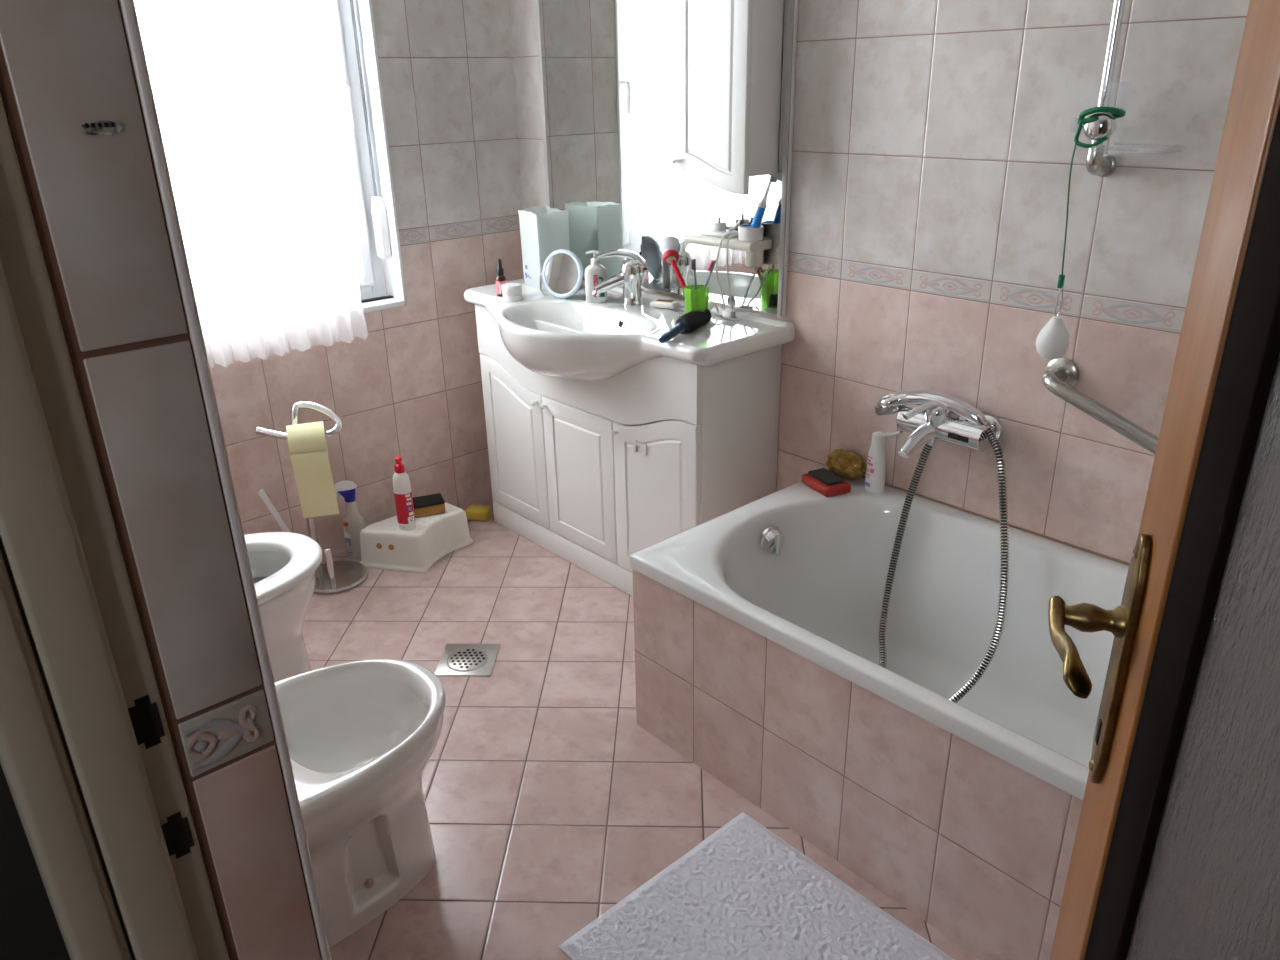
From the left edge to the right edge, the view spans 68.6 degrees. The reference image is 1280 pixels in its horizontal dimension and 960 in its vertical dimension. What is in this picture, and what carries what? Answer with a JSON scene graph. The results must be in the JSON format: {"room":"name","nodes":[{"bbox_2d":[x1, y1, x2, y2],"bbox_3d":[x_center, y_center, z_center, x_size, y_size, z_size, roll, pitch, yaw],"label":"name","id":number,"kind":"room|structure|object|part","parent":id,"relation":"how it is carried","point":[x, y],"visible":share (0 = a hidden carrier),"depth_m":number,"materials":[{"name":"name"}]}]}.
{"room":"bathroom","nodes":[
{"label":"bathroom","id":0,"kind":"room"},
{"bbox_2d":[0,763,70,959],"bbox_3d":[-0.562,0.340,-0.328,1.700,2.500,3.000,-20,30,-38],"label":"wall","id":1,"kind":"structure","parent":0,"point":[29,928],"depth_m":1.45,"materials":[{"name":"grey paint"}]},
{"bbox_2d":[0,540,134,959],"bbox_3d":[-0.826,-0.247,1.068,0.140,2.500,3.400,-20,30,-38],"label":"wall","id":2,"kind":"structure","parent":0,"point":[1,546],"depth_m":0.61,"materials":[{"name":"tile"}]},
{"bbox_2d":[82,120,123,134],"bbox_3d":[-0.296,-0.194,0.516,0.022,0.008,0.002,-20,30,-38],"label":"chipped patch","id":3,"kind":"object","parent":2,"relation":"attached to","point":[104,127],"visible":1,"depth_m":0.52,"materials":[{"name":"black"}]},
{"bbox_2d":[0,94,229,959],"bbox_3d":[-0.102,0.247,0.335,0.092,2.135,0.925,-20,30,-38],"label":"door frame","id":4,"kind":"structure","parent":2,"relation":"in","point":[59,539],"depth_m":0.58,"materials":[{"name":"beige paint"}]},
{"bbox_2d":[0,0,321,959],"bbox_3d":[-0.300,0.158,0.664,0.066,2.050,0.012,-20,30,-38],"label":"tiled wall","id":5,"kind":"structure","parent":2,"relation":"attached to","point":[95,202],"depth_m":0.58,"materials":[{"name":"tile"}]},
{"bbox_2d":[119,0,331,959],"bbox_3d":[-0.274,0.147,0.687,0.008,2.049,0.017,-20,30,-38],"label":"trim","id":6,"kind":"structure","parent":2,"relation":"attached to","point":[128,10],"depth_m":0.60,"materials":[{"name":"white"}]},
{"bbox_2d":[183,694,272,771],"bbox_3d":[-0.294,0.181,0.670,0.057,0.040,0.003,-20,30,-38],"label":"trim","id":7,"kind":"structure","parent":2,"relation":"attached to","point":[233,732],"depth_m":0.67,"materials":[{"name":"grey tile"}]},
{"bbox_2d":[1048,0,1279,959],"bbox_3d":[0.314,0.221,0.511,0.109,2.012,0.770,6,24,16],"label":"door","id":8,"kind":"structure","parent":2,"relation":"in","point":[1175,855],"depth_m":0.65,"materials":[{"name":"brown wood"}]},
{"bbox_3d":[0.379,0.140,0.786,0.063,0.030,0.125,6,24,16],"label":"handle","id":9,"kind":"part","parent":8,"relation":"part of","materials":[{"name":"gold metal"}]},
{"bbox_3d":[0.425,0.165,0.837,0.010,0.260,0.038,6,24,16],"label":"handle plate","id":10,"kind":"part","parent":8,"relation":"part of","materials":[{"name":"gold metal"}]},
{"bbox_3d":[0.331,0.203,0.459,0.006,1.696,0.474,6,24,16],"label":"glass panel","id":11,"kind":"part","parent":8,"relation":"part of","materials":[{"name":"grey"}]},
{"bbox_2d":[204,0,523,557],"bbox_3d":[-1.162,-0.939,2.716,1.760,2.500,0.300,-20,30,-38],"label":"wall","id":12,"kind":"structure","parent":0,"point":[405,382],"depth_m":3.02,"materials":[{"name":"tile"}]},
{"bbox_2d":[197,0,386,327],"bbox_3d":[-1.185,-1.089,2.558,0.915,1.321,0.144,-20,30,-38],"label":"window","id":13,"kind":"structure","parent":12,"relation":"in","point":[337,15],"depth_m":2.85,"materials":[{"name":"white plastic"}]},
{"bbox_3d":[-0.870,-1.113,2.790,0.028,0.130,0.054,-20,30,-38],"label":"handle","id":14,"kind":"part","parent":13,"relation":"part of","materials":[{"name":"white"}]},
{"bbox_2d":[202,0,406,341],"bbox_3d":[-1.215,-1.097,2.590,0.943,1.349,0.295,-20,30,-38],"label":"window frame","id":15,"kind":"structure","parent":12,"relation":"attached to","point":[393,267],"depth_m":2.85,"materials":[{"name":"white plastic"}]},
{"bbox_2d":[356,295,393,302],"bbox_3d":[-0.856,-0.586,3.040,0.125,0.005,0.024,-20,30,-38],"label":"strip","id":16,"kind":"object","parent":15,"relation":"on","point":[387,296],"visible":1,"depth_m":3.03,"materials":[{"name":"black plastic"}]},
{"bbox_2d":[350,0,390,257],"bbox_3d":[-0.830,-1.256,2.775,0.030,1.178,0.050,-20,30,-38],"label":"strap winder","id":17,"kind":"object","parent":12,"relation":"attached to","point":[378,210],"visible":1,"depth_m":2.93,"materials":[{"name":"white plastic"}]},
{"bbox_2d":[399,216,519,244],"bbox_3d":[-0.584,-0.828,3.105,0.477,0.040,0.003,-20,30,-38],"label":"trim","id":18,"kind":"structure","parent":12,"relation":"attached to","point":[511,223],"depth_m":3.09,"materials":[{"name":"grey tile"}]},
{"bbox_3d":[-1.123,-1.751,2.172,1.080,0.018,0.050,-20,30,-38],"label":"curtain rod","id":19,"kind":"object","parent":12,"relation":"attached to","visible":0},
{"bbox_2d":[134,0,363,304],"bbox_3d":[-1.157,-1.023,2.396,0.823,1.496,0.048,-20,30,-38],"label":"window","id":20,"kind":"structure","parent":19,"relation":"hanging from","point":[249,128],"depth_m":2.56,"materials":[{"name":"white glass"}]},
{"bbox_2d":[303,499,981,959],"bbox_3d":[-0.111,0.702,2.149,2.000,0.120,3.400,-20,30,-38],"label":"floor","id":21,"kind":"structure","parent":0,"point":[548,803],"depth_m":2.12,"materials":[{"name":"tile"}]},
{"bbox_2d":[258,489,289,531],"bbox_3d":[-1.103,0.164,2.897,0.107,0.326,0.131,-20,30,-38],"label":"toilet brush","id":22,"kind":"object","parent":21,"relation":"on","point":[262,494],"visible":0.23,"depth_m":2.83,"materials":[{"name":"white plastic"}]},
{"bbox_2d":[244,532,321,681],"bbox_3d":[-1.028,0.224,2.138,0.598,0.805,0.390,-20,30,-38],"label":"toilet","id":23,"kind":"object","parent":21,"relation":"on","point":[284,565],"visible":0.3,"depth_m":2.25,"materials":[{"name":"white ceramic"}]},
{"bbox_3d":[-0.976,0.220,2.184,0.464,0.022,0.377,-20,30,-38],"label":"seat","id":24,"kind":"part","parent":23,"relation":"part of","materials":[{"name":"white plastic"}]},
{"bbox_2d":[256,401,367,594],"bbox_3d":[-0.977,0.051,2.833,0.233,0.579,0.202,-20,30,-38],"label":"stand","id":25,"kind":"object","parent":21,"relation":"on","point":[332,577],"visible":0.78,"depth_m":2.87,"materials":[{"name":"silver metal"}]},
{"bbox_3d":[-0.998,-0.172,2.754,0.245,0.107,0.083,-1,23,2],"label":"roll arm","id":26,"kind":"part","parent":25,"relation":"part of","materials":[{"name":"silver metal"}]},
{"bbox_2d":[286,421,339,517],"bbox_3d":[-0.966,-0.034,2.774,0.108,0.275,0.108,-9,24,-17],"label":"toilet roll","id":27,"kind":"object","parent":25,"relation":"hanging from","point":[307,443],"visible":0.98,"depth_m":2.73,"materials":[{"name":"beige paper"}]},
{"bbox_3d":[-1.009,0.083,2.852,0.023,0.474,0.023,-20,30,-38],"label":"post","id":28,"kind":"part","parent":25,"relation":"part of","materials":[{"name":"silver metal"}]},
{"bbox_2d":[334,481,365,558],"bbox_3d":[-0.936,0.127,3.047,0.083,0.268,0.052,-1,23,1],"label":"spray bottle","id":29,"kind":"object","parent":21,"relation":"on","point":[353,521],"visible":0.86,"depth_m":3.03,"materials":[{"name":"beige plastic"}]},
{"bbox_2d":[275,659,445,947],"bbox_3d":[-0.578,0.617,1.708,0.511,0.400,0.373,-20,30,-38],"label":"bidet","id":30,"kind":"object","parent":21,"relation":"on","point":[362,737],"visible":0.48,"depth_m":1.75,"materials":[{"name":"white ceramic"}]},
{"bbox_2d":[359,502,473,572],"bbox_3d":[-0.727,0.184,3.083,0.226,0.128,0.346,15,28,33],"label":"step stool","id":31,"kind":"object","parent":21,"relation":"on","point":[384,545],"visible":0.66,"depth_m":3.01,"materials":[{"name":"white plastic"}]},
{"bbox_2d":[393,456,414,529],"bbox_3d":[-0.745,0.040,2.946,0.056,0.244,0.044,-5,23,-8],"label":"bottle","id":32,"kind":"object","parent":31,"relation":"on","point":[402,491],"visible":1,"depth_m":2.94,"materials":[{"name":"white plastic"}]},
{"bbox_2d":[408,516,414,523],"bbox_3d":[-0.723,0.126,2.967,0.021,0.024,0.003,-20,30,-38],"label":"print","id":33,"kind":"object","parent":32,"relation":"attached to","point":[411,519],"depth_m":2.97,"materials":[{"name":"white paper"}]},
{"bbox_2d":[412,493,444,517],"bbox_3d":[-0.702,0.084,3.097,0.106,0.044,0.075,-10,24,-19],"label":"sponge","id":34,"kind":"object","parent":31,"relation":"on","point":[432,504],"visible":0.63,"depth_m":3.07,"materials":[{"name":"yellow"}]},
{"bbox_2d":[434,644,499,675],"bbox_3d":[-0.463,0.482,2.525,0.150,0.005,0.150,0,23,3],"label":"floor drain","id":35,"kind":"object","parent":21,"relation":"on","point":[456,659],"visible":0.99,"depth_m":2.52,"materials":[{"name":"silver metal"}]},
{"bbox_2d":[465,505,491,520],"bbox_3d":[-0.575,0.117,3.344,0.085,0.040,0.060,3,23,11],"label":"sponge","id":36,"kind":"object","parent":21,"relation":"on","point":[473,512],"visible":0.91,"depth_m":3.32,"materials":[{"name":"yellow"}]},
{"bbox_2d":[475,305,781,595],"bbox_3d":[-0.074,-0.112,2.921,0.348,0.772,1.005,-20,30,-38],"label":"vanity cabinet","id":37,"kind":"object","parent":21,"relation":"on","point":[597,474],"visible":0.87,"depth_m":2.68,"materials":[{"name":"white paint"}]},
{"bbox_3d":[-0.406,-0.128,3.079,0.018,0.528,0.332,-20,30,-38],"label":"door","id":38,"kind":"part","parent":37,"relation":"part of","materials":[{"name":"white paint"}]},
{"bbox_3d":[-0.181,-0.003,2.862,0.018,0.458,0.332,-20,30,-38],"label":"door","id":39,"kind":"part","parent":37,"relation":"part of","materials":[{"name":"white paint"}]},
{"bbox_3d":[-0.071,-0.132,2.641,0.022,0.016,0.016,-20,30,-38],"label":"knob","id":40,"kind":"part","parent":37,"relation":"part of","materials":[{"name":"white paint"}]},
{"bbox_2d":[464,278,794,380],"bbox_3d":[-0.149,-0.406,2.735,0.522,0.198,1.096,-20,30,-38],"label":"washbasin","id":41,"kind":"object","parent":37,"relation":"in","point":[621,337],"visible":0.73,"depth_m":2.53,"materials":[{"name":"white ceramic"}]},
{"bbox_2d":[496,259,506,296],"bbox_3d":[-0.429,-0.624,2.888,0.033,0.114,0.033,-20,30,-38],"label":"bottle","id":42,"kind":"object","parent":41,"relation":"on","point":[500,279],"visible":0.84,"depth_m":2.88,"materials":[{"name":"pink glass"}]},
{"bbox_2d":[501,283,521,301],"bbox_3d":[-0.388,-0.569,2.844,0.061,0.046,0.061,-20,30,-38],"label":"jar","id":43,"kind":"object","parent":41,"relation":"on","point":[511,292],"visible":1,"depth_m":2.82,"materials":[{"name":"white plastic"}]},
{"bbox_3d":[-0.388,-0.582,2.838,0.061,0.020,0.061,-20,30,-38],"label":"lid","id":44,"kind":"part","parent":43,"relation":"part of","materials":[{"name":"white plastic"}]},
{"bbox_2d":[518,206,569,290],"bbox_3d":[-0.309,-0.743,3.002,0.118,0.239,0.150,-16,27,-31],"label":"carton","id":45,"kind":"object","parent":41,"relation":"on","point":[544,230],"visible":0.87,"depth_m":2.94,"materials":[{"name":"white cardboard"}]},
{"bbox_2d":[540,249,585,299],"bbox_3d":[-0.224,-0.625,2.853,0.176,0.155,0.083,12,26,28],"label":"vanity mirror","id":46,"kind":"object","parent":41,"relation":"on","point":[562,273],"visible":0.86,"depth_m":2.83,"materials":[{"name":"white plastic"}]},
{"bbox_2d":[585,250,607,302],"bbox_3d":[-0.131,-0.603,2.777,0.065,0.150,0.040,2,23,7],"label":"soap dispenser","id":47,"kind":"object","parent":41,"relation":"on","point":[595,273],"visible":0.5,"depth_m":2.76,"materials":[{"name":"white plastic"}]},
{"bbox_2d":[592,249,644,305],"bbox_3d":[-0.062,-0.592,2.738,0.157,0.160,0.069,-2,23,-1],"label":"tap","id":48,"kind":"object","parent":41,"relation":"on","point":[630,276],"visible":1,"depth_m":2.72,"materials":[{"name":"silver metal"}]},
{"bbox_3d":[-0.082,-0.570,2.732,0.115,0.073,0.043,-9,24,-17],"label":"spout","id":49,"kind":"part","parent":48,"relation":"part of","materials":[{"name":"silver metal"}]},
{"bbox_3d":[-0.058,-0.635,2.711,0.150,0.059,0.051,-7,24,-13],"label":"lever","id":50,"kind":"part","parent":48,"relation":"part of","materials":[{"name":"silver metal"}]},
{"bbox_2d":[650,299,678,308],"bbox_3d":[0.071,-0.509,2.710,0.078,0.017,0.046,10,25,24],"label":"soap bar","id":51,"kind":"object","parent":41,"relation":"on","point":[671,304],"visible":1,"depth_m":2.70,"materials":[{"name":"white"}]},
{"bbox_2d":[660,236,692,309],"bbox_3d":[0.103,-0.542,2.525,0.062,0.209,0.160,-11,25,-21],"label":"dish brush","id":52,"kind":"object","parent":41,"relation":"on","point":[670,247],"visible":0.91,"depth_m":2.51,"materials":[{"name":"red plastic"}]},
{"bbox_3d":[0.122,-0.507,2.514,0.014,0.153,0.108,-21,30,-39],"label":"handle","id":53,"kind":"part","parent":52,"relation":"part of","materials":[{"name":"red plastic"}]},
{"bbox_2d":[659,306,711,342],"bbox_3d":[0.111,-0.402,2.423,0.056,0.051,0.237,13,27,30],"label":"brush","id":54,"kind":"object","parent":41,"relation":"on","point":[689,322],"visible":1,"depth_m":2.42,"materials":[{"name":"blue plastic"}]},
{"bbox_3d":[0.081,-0.373,2.375,0.024,0.031,0.110,12,26,27],"label":"handle","id":55,"kind":"part","parent":54,"relation":"part of","materials":[{"name":"blue plastic"}]},
{"bbox_3d":[0.150,-0.463,2.498,0.065,0.101,0.068,-20,30,-38],"label":"tumbler","id":56,"kind":"object","parent":41,"relation":"on","visible":0},
{"bbox_2d":[690,259,696,310],"bbox_3d":[0.143,-0.506,2.504,0.017,0.154,0.076,-1,23,0],"label":"toothbrush","id":57,"kind":"object","parent":56,"relation":"in","point":[692,261],"visible":0.93,"depth_m":2.50,"materials":[{"name":"grey plastic"}]},
{"bbox_3d":[0.147,-0.491,2.503,0.010,0.127,0.063,0,23,3],"label":"handle","id":58,"kind":"part","parent":57,"relation":"part of","materials":[{"name":"grey plastic"}]},
{"bbox_2d":[695,260,716,309],"bbox_3d":[0.166,-0.500,2.481,0.071,0.161,0.014,1,23,5],"label":"toothbrush","id":59,"kind":"object","parent":56,"relation":"in","point":[712,263],"visible":0.91,"depth_m":2.47,"materials":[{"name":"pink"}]},
{"bbox_3d":[0.161,-0.487,2.488,0.059,0.132,0.009,2,23,6],"label":"handle","id":60,"kind":"part","parent":59,"relation":"part of","materials":[{"name":"grey"}]},
{"bbox_3d":[0.044,0.058,2.618,0.018,0.528,0.332,-20,30,-38],"label":"door","id":61,"kind":"part","parent":37,"relation":"part of","materials":[{"name":"white paint"}]},
{"bbox_2d":[559,812,953,959],"bbox_3d":[0.288,0.864,1.566,0.489,0.014,0.754,-20,30,-38],"label":"bath mat","id":62,"kind":"object","parent":21,"relation":"on","point":[743,892],"visible":1,"depth_m":1.72,"materials":[{"name":"white fabric"}]},
{"bbox_2d":[630,469,1128,959],"bbox_3d":[0.787,0.497,1.843,0.727,0.460,1.598,-20,30,-38],"label":"bathtub","id":63,"kind":"object","parent":21,"relation":"on","point":[756,623],"visible":0.8,"depth_m":1.98,"materials":[{"name":"white ceramic"}]},
{"bbox_3d":[0.321,0.147,2.265,0.072,0.072,0.040,-20,30,-38],"label":"overflow knob","id":64,"kind":"part","parent":63,"relation":"part of","materials":[{"name":"silver metal"}]},
{"bbox_2d":[802,468,850,496],"bbox_3d":[0.474,0.004,2.388,0.074,0.031,0.114,-11,25,-22],"label":"sponge","id":65,"kind":"object","parent":63,"relation":"on","point":[822,480],"visible":1,"depth_m":2.36,"materials":[{"name":"red"}]},
{"bbox_2d":[826,449,866,480],"bbox_3d":[0.536,-0.040,2.430,0.074,0.077,0.123,-20,30,-38],"label":"sea sponge","id":66,"kind":"object","parent":63,"relation":"on","point":[844,464],"visible":0.97,"depth_m":2.40,"materials":[{"name":"yellow"}]},
{"bbox_2d":[864,430,902,493],"bbox_3d":[0.600,-0.048,2.328,0.043,0.172,0.080,-20,30,-38],"label":"shampoo bottle","id":67,"kind":"object","parent":63,"relation":"on","point":[874,482],"visible":1,"depth_m":2.33,"materials":[{"name":"white plastic"}]},
{"bbox_3d":[0.617,-0.114,2.291,0.044,0.023,0.026,13,27,31],"label":"flip lid","id":68,"kind":"part","parent":67,"relation":"part of","materials":[{"name":"white plastic"}]},
{"bbox_2d":[509,0,1249,565],"bbox_3d":[0.567,-0.766,2.218,0.100,2.500,3.400,-20,30,-38],"label":"wall","id":69,"kind":"structure","parent":0,"point":[936,137],"depth_m":2.03,"materials":[{"name":"tile"}]},
{"bbox_2d":[535,0,798,315],"bbox_3d":[0.030,-1.108,2.614,0.020,1.158,1.010,-20,30,-38],"label":"wall mirror","id":70,"kind":"object","parent":69,"relation":"attached to","point":[606,67],"visible":0.59,"depth_m":2.70,"materials":[{"name":"silver mirror"}]},
{"bbox_3d":[-0.058,-1.138,2.698,0.004,1.145,0.723,-20,30,-38],"label":"mirror pane","id":71,"kind":"part","parent":70,"relation":"part of","materials":[{"name":"silver metal"}]},
{"bbox_2d":[671,0,783,194],"bbox_3d":[0.204,-1.120,2.262,0.147,0.808,0.246,-20,30,-38],"label":"upper cabinet","id":72,"kind":"object","parent":70,"relation":"attached to","point":[728,53],"visible":1,"depth_m":2.28,"materials":[{"name":"white paint"}]},
{"bbox_3d":[0.091,-0.826,2.429,0.021,0.014,0.014,-20,30,-38],"label":"knob","id":73,"kind":"part","parent":72,"relation":"part of","materials":[{"name":"silver metal"}]},
{"bbox_2d":[683,232,771,267],"bbox_3d":[0.231,-0.614,2.506,0.089,0.070,0.243,-20,30,-38],"label":"shelf","id":74,"kind":"object","parent":70,"relation":"attached to","point":[754,257],"visible":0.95,"depth_m":2.44,"materials":[{"name":"beige plastic"}]},
{"bbox_2d":[698,217,737,237],"bbox_3d":[0.212,-0.676,2.501,0.060,0.048,0.105,-20,30,-38],"label":"charger","id":75,"kind":"object","parent":74,"relation":"on","point":[718,229],"visible":0.89,"depth_m":2.49,"materials":[{"name":"white plastic"}]},
{"bbox_3d":[0.211,-0.676,2.501,0.038,0.019,0.038,-20,30,-38],"label":"post","id":76,"kind":"part","parent":75,"relation":"part of","materials":[{"name":"white plastic"}]},
{"bbox_2d":[728,219,740,230],"bbox_3d":[0.250,-0.675,2.481,0.036,0.030,0.014,16,29,35],"label":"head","id":77,"kind":"object","parent":75,"relation":"in","point":[731,228],"visible":1,"depth_m":2.48},
{"bbox_2d":[698,228,737,237],"bbox_3d":[0.213,-0.661,2.508,0.060,0.014,0.105,-20,30,-38],"label":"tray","id":78,"kind":"object","parent":74,"relation":"on","point":[716,232],"depth_m":2.49,"materials":[{"name":"white plastic"}]},
{"bbox_2d":[699,233,741,320],"bbox_3d":[0.210,-0.552,2.531,0.074,0.234,0.137,-20,30,-38],"label":"cord","id":79,"kind":"object","parent":74,"relation":"hanging from","point":[710,305],"visible":0.91,"depth_m":2.54,"materials":[{"name":"white plastic"}]},
{"bbox_2d":[738,224,763,240],"bbox_3d":[0.287,-0.640,2.430,0.065,0.034,0.065,-20,30,-38],"label":"toothbrush holder","id":80,"kind":"object","parent":74,"relation":"on","point":[745,232],"visible":0.91,"depth_m":2.41,"materials":[{"name":"white plastic"}]},
{"bbox_2d":[750,176,777,226],"bbox_3d":[0.312,-0.693,2.381,0.076,0.151,0.026,16,28,34],"label":"electric toothbrush","id":81,"kind":"object","parent":80,"relation":"in","point":[762,205],"visible":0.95,"depth_m":2.38,"materials":[{"name":"blue plastic"}]},
{"bbox_3d":[0.270,-1.002,2.361,0.004,1.145,0.253,-20,30,-38],"label":"mirror pane","id":82,"kind":"part","parent":70,"relation":"part of","materials":[{"name":"silver metal"}]},
{"bbox_2d":[897,401,1002,457],"bbox_3d":[0.684,-0.117,2.148,0.170,0.127,0.224,-20,30,-38],"label":"mixer","id":83,"kind":"object","parent":69,"relation":"attached to","point":[928,422],"visible":0.97,"depth_m":2.13,"materials":[{"name":"silver metal"}]},
{"bbox_3d":[0.639,-0.093,2.159,0.104,0.077,0.042,-11,25,-22],"label":"spout","id":84,"kind":"part","parent":83,"relation":"part of","materials":[{"name":"silver metal"}]},
{"bbox_3d":[0.645,-0.158,2.130,0.097,0.035,0.029,-8,24,-17],"label":"lever","id":85,"kind":"part","parent":83,"relation":"part of","materials":[{"name":"silver metal"}]},
{"bbox_2d":[926,438,935,444],"bbox_3d":[0.679,-0.094,2.187,0.022,0.022,0.024,-20,30,-38],"label":"outlet","id":86,"kind":"object","parent":83,"relation":"attached to","point":[932,441],"depth_m":2.18,"materials":[{"name":"silver metal"}]},
{"bbox_2d":[874,390,988,424],"bbox_3d":[0.678,-0.170,2.178,0.275,0.080,0.068,15,28,34],"label":"shower","id":87,"kind":"object","parent":83,"relation":"on","point":[890,403],"visible":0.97,"depth_m":2.15,"materials":[{"name":"silver metal"}]},
{"bbox_2d":[878,424,1008,702],"bbox_3d":[0.693,0.207,2.127,0.265,0.637,0.365,5,24,14],"label":"shower hose","id":88,"kind":"object","parent":83,"relation":"attached to","point":[995,445],"visible":0.79,"depth_m":2.08,"materials":[{"name":"silver metal"}]},
{"bbox_2d":[788,254,1184,331],"bbox_3d":[0.633,-0.467,2.191,0.002,0.040,2.788,-20,30,-38],"label":"trim","id":89,"kind":"structure","parent":69,"relation":"attached to","point":[1110,310],"depth_m":2.03,"materials":[{"name":"grey tile"}]},
{"bbox_2d":[861,475,1129,564],"bbox_3d":[1.052,0.184,1.976,0.005,0.005,1.598,-20,30,-38],"label":"trim","id":90,"kind":"structure","parent":69,"relation":"attached to","point":[887,484],"depth_m":2.16,"materials":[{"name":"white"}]},
{"bbox_2d":[1042,357,1158,454],"bbox_3d":[1.070,-0.024,1.787,0.090,0.292,0.692,-20,30,-38],"label":"grab bar","id":91,"kind":"object","parent":69,"relation":"attached to","point":[1060,377],"visible":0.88,"depth_m":1.88,"materials":[{"name":"silver metal"}]},
{"bbox_2d":[1083,0,1125,176],"bbox_3d":[0.852,-0.921,1.648,0.091,0.749,0.083,-20,30,-38],"label":"shower rail","id":92,"kind":"object","parent":69,"relation":"attached to","point":[1097,164],"visible":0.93,"depth_m":1.72,"materials":[{"name":"silver metal"}]},
{"bbox_2d":[1036,106,1125,358],"bbox_3d":[0.849,-0.464,1.811,0.082,0.479,0.102,-20,30,-38],"label":"pendant","id":93,"kind":"object","parent":92,"relation":"hanging from","point":[1053,341],"depth_m":1.87,"materials":[{"name":"white plastic"}]},
{"bbox_3d":[0.851,-0.529,1.779,0.083,0.335,0.042,4,24,12],"label":"cord","id":94,"kind":"part","parent":93,"relation":"part of","materials":[{"name":"green plastic"}]},
{"bbox_3d":[0.850,-0.913,1.638,0.021,0.688,0.021,-20,30,-38],"label":"rail","id":95,"kind":"part","parent":92,"relation":"part of","materials":[{"name":"silver metal"}]}
]}

